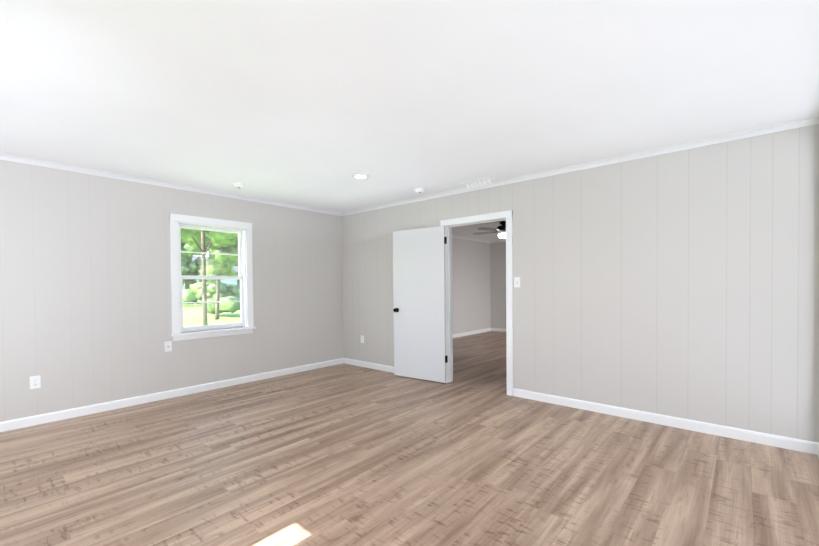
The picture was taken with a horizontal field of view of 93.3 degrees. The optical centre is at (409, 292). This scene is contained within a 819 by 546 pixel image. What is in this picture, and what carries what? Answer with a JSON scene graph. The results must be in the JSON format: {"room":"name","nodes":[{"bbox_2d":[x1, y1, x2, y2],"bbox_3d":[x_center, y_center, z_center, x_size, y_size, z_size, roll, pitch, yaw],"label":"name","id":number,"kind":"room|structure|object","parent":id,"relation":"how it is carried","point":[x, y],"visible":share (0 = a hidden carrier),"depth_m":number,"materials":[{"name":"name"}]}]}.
{"room":"empty room","nodes":[
{"label":"empty room","id":0,"kind":"room"},
{"bbox_2d":[0,160,343,421],"bbox_3d":[-2.808,-0.012,4.419,0.120,2.440,5.120,0,1,41],"label":"wall","id":1,"kind":"structure","parent":0,"point":[85,293],"depth_m":4.08,"materials":[{"name":"paint"}]},
{"bbox_2d":[30,375,40,388],"bbox_3d":[-3.459,0.833,3.574,0.009,0.116,0.072,0,1,41],"label":"outlet","id":2,"kind":"object","parent":1,"relation":"attached to","point":[35,382],"visible":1,"depth_m":3.57,"materials":[{"name":"white plastic"}]},
{"bbox_2d":[164,341,171,351],"bbox_3d":[-2.744,0.618,4.398,0.010,0.116,0.072,0,1,41],"label":"wall jack","id":3,"kind":"object","parent":1,"relation":"attached to","point":[168,346],"visible":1,"depth_m":4.40,"materials":[{"name":"white plastic"}]},
{"bbox_2d":[0,154,339,215],"bbox_3d":[-2.716,-1.212,4.396,0.040,0.042,4.890,0,1,41],"label":"crown molding","id":4,"kind":"structure","parent":1,"relation":"attached to","point":[2,156],"depth_m":4.21,"materials":[{"name":"white wood"}]},
{"bbox_2d":[0,358,343,431],"bbox_3d":[-2.698,1.163,4.452,0.014,0.087,4.970,0,1,41],"label":"baseboard","id":5,"kind":"structure","parent":1,"relation":"attached to","point":[8,425],"depth_m":4.23,"materials":[{"name":"white wood"}]},
{"bbox_2d":[170,213,255,340],"bbox_3d":[-2.446,-0.177,4.816,0.185,1.460,1.010,0,1,41],"label":"window","id":6,"kind":"structure","parent":1,"relation":"in","point":[243,230],"depth_m":4.79,"materials":[{"name":"white wood"}]},
{"bbox_2d":[183,256,239,289],"bbox_3d":[-23.887,-1.736,47.190,8.800,5.160,20.800,0,1,41],"label":"sky","id":7,"kind":"structure","parent":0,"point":[235,268],"depth_m":45.01,"materials":[{"name":"white"}]},
{"bbox_2d":[0,331,818,545],"bbox_3d":[0.973,1.218,4.826,5.915,0.100,10.640,0,1,41],"label":"floor","id":8,"kind":"structure","parent":0,"point":[472,453],"depth_m":2.59,"materials":[{"name":"laminate"}]},
{"bbox_2d":[0,0,818,240],"bbox_3d":[0.951,-1.321,4.784,5.915,0.100,10.640,0,1,41],"label":"ceiling","id":9,"kind":"structure","parent":0,"point":[317,104],"depth_m":2.30,"materials":[{"name":"white paint"}]},
{"bbox_2d":[232,182,244,187],"bbox_3d":[-1.956,-1.218,4.433,0.136,0.044,0.136,0,1,41],"label":"smoke detector","id":10,"kind":"object","parent":9,"relation":"attached to","point":[238,185],"visible":1,"depth_m":4.39,"materials":[{"name":"white plastic"}]},
{"bbox_2d":[352,174,368,178],"bbox_3d":[-0.526,-1.243,4.159,0.190,0.010,0.190,0,1,41],"label":"recessed light","id":11,"kind":"object","parent":9,"relation":"in","point":[361,176],"visible":1,"depth_m":4.15,"materials":[{"name":"white"}]},
{"bbox_2d":[414,188,424,192],"bbox_3d":[0.127,-1.241,4.745,0.136,0.044,0.136,0,1,41],"label":"smoke detector","id":12,"kind":"object","parent":9,"relation":"attached to","point":[419,190],"visible":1,"depth_m":4.70,"materials":[{"name":"white plastic"}]},
{"bbox_2d":[460,177,495,187],"bbox_3d":[0.775,-1.253,4.409,0.380,0.072,0.160,0,1,41],"label":"ceiling vent","id":13,"kind":"object","parent":9,"relation":"in","point":[476,182],"visible":0.73,"depth_m":4.39,"materials":[{"name":"white metal"}]},
{"bbox_2d":[473,221,505,237],"bbox_3d":[1.735,-1.164,7.276,1.218,0.310,1.267,0,1,41],"label":"ceiling fan","id":14,"kind":"object","parent":9,"relation":"hanging from","point":[501,230],"visible":0.71,"depth_m":7.16,"materials":[{"name":"black metal"}]},
{"bbox_2d":[452,237,490,333],"bbox_3d":[0.487,-0.111,8.681,0.120,2.440,5.400,0,1,41],"label":"wall","id":15,"kind":"structure","parent":0,"point":[471,283],"depth_m":9.82,"materials":[{"name":"paint"}]},
{"bbox_2d":[452,235,491,242],"bbox_3d":[0.498,-1.309,8.564,0.040,0.042,5.280,0,1,41],"label":"crown molding","id":16,"kind":"structure","parent":15,"relation":"attached to","point":[453,236],"depth_m":9.80,"materials":[{"name":"white wood"}]},
{"bbox_2d":[453,328,491,337],"bbox_3d":[0.509,1.066,8.611,0.014,0.087,5.280,0,1,41],"label":"baseboard","id":17,"kind":"structure","parent":15,"relation":"attached to","point":[487,329],"depth_m":9.83,"materials":[{"name":"white wood"}]},
{"bbox_2d":[490,242,505,328],"bbox_3d":[4.158,-0.149,8.995,5.020,2.440,0.120,0,1,41],"label":"wall","id":18,"kind":"structure","parent":0,"point":[498,279],"depth_m":10.44,"materials":[{"name":"paint"}]},
{"bbox_2d":[492,328,505,331],"bbox_3d":[4.079,1.029,9.002,4.830,0.087,0.014,0,1,41],"label":"baseboard","id":19,"kind":"structure","parent":18,"relation":"attached to","point":[493,329],"depth_m":10.43,"materials":[{"name":"white wood"}]},
{"bbox_2d":[342,124,818,442],"bbox_3d":[0.871,-0.049,4.699,5.915,2.440,0.120,0,1,41],"label":"wall","id":20,"kind":"structure","parent":0,"point":[683,284],"depth_m":3.43,"materials":[{"name":"paint"}]},
{"bbox_2d":[344,358,393,372],"bbox_3d":[-0.318,1.122,5.668,1.950,0.087,0.014,0,1,41],"label":"baseboard","id":21,"kind":"structure","parent":20,"relation":"attached to","point":[386,368],"depth_m":5.91,"materials":[{"name":"white wood"}]},
{"bbox_2d":[393,226,447,382],"bbox_3d":[0.113,0.158,5.154,0.828,2.000,0.204,0,1,41],"label":"door","id":22,"kind":"structure","parent":20,"relation":"in","point":[419,290],"depth_m":5.13,"materials":[{"name":"white painted wood"},{"name":"black metal"}]},
{"bbox_2d":[440,210,512,395],"bbox_3d":[0.832,0.123,4.736,0.990,2.095,0.156,0,1,41],"label":"door frame","id":23,"kind":"structure","parent":20,"relation":"attached to","point":[448,224],"depth_m":4.55,"materials":[{"name":"white wood"}]},
{"bbox_2d":[514,277,519,286],"bbox_3d":[1.200,-0.110,4.319,0.072,0.116,0.020,0,1,41],"label":"light switch","id":24,"kind":"object","parent":20,"relation":"attached to","point":[516,281],"visible":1,"depth_m":4.32,"materials":[{"name":"white plastic"}]},
{"bbox_2d":[340,118,811,215],"bbox_3d":[0.921,-1.246,4.520,5.375,0.042,0.040,0,1,41],"label":"crown molding","id":25,"kind":"structure","parent":20,"relation":"attached to","point":[759,131],"depth_m":3.60,"materials":[{"name":"white wood"}]},
{"bbox_2d":[513,388,811,453],"bbox_3d":[2.067,1.136,3.603,2.360,0.087,0.014,0,1,41],"label":"baseboard","id":26,"kind":"structure","parent":20,"relation":"attached to","point":[805,446],"depth_m":3.36,"materials":[{"name":"white wood"}]},
{"bbox_2d":[812,442,818,457],"bbox_3d":[1.354,1.186,0.942,0.014,0.087,4.970,0,1,41],"label":"baseboard","id":27,"kind":"structure","parent":20,"relation":"attached to","point":[815,445],"depth_m":2.82,"materials":[{"name":"white wood"}]},
{"bbox_2d":[812,110,818,124],"bbox_3d":[1.317,-1.189,0.904,0.040,0.042,4.890,0,1,41],"label":"crown molding","id":28,"kind":"structure","parent":20,"relation":"attached to","point":[815,120],"depth_m":2.78,"materials":[{"name":"white wood"}]},
{"label":"outside","id":29,"kind":"structure","parent":0,"visible":0},
{"bbox_2d":[183,303,240,326],"bbox_3d":[-8.634,1.344,12.884,140.000,0.150,120.000,0,1,41],"label":"lawn","id":30,"kind":"structure","parent":29,"point":[190,318],"depth_m":18.25,"materials":[{"name":"green plant"}]},
{"bbox_2d":[181,252,207,303],"bbox_3d":[-19.755,-2.008,32.875,6.590,6.139,6.025,0,1,41],"label":"tree","id":31,"kind":"object","parent":30,"relation":"on","point":[190,267],"depth_m":31.77,"materials":[{"name":"green plant"}]},
{"bbox_2d":[181,241,219,319],"bbox_3d":[-8.479,-1.769,17.170,5.236,5.960,4.495,0,1,41],"label":"tree","id":32,"kind":"object","parent":30,"relation":"on","point":[188,248],"depth_m":16.87,"materials":[{"name":"green plant"}]},
{"bbox_2d":[180,228,238,324],"bbox_3d":[-5.954,-2.058,12.661,5.249,6.635,5.642,0,1,41],"label":"tree","id":33,"kind":"object","parent":30,"relation":"on","point":[214,238],"depth_m":12.20,"materials":[{"name":"green plant"}]},
{"bbox_2d":[183,281,239,314],"bbox_3d":[-8.852,0.130,28.968,16.004,1.894,17.859,0,1,41],"label":"bush","id":34,"kind":"object","parent":30,"relation":"on","point":[229,289],"depth_m":18.60,"materials":[{"name":"green plant"}]}
]}

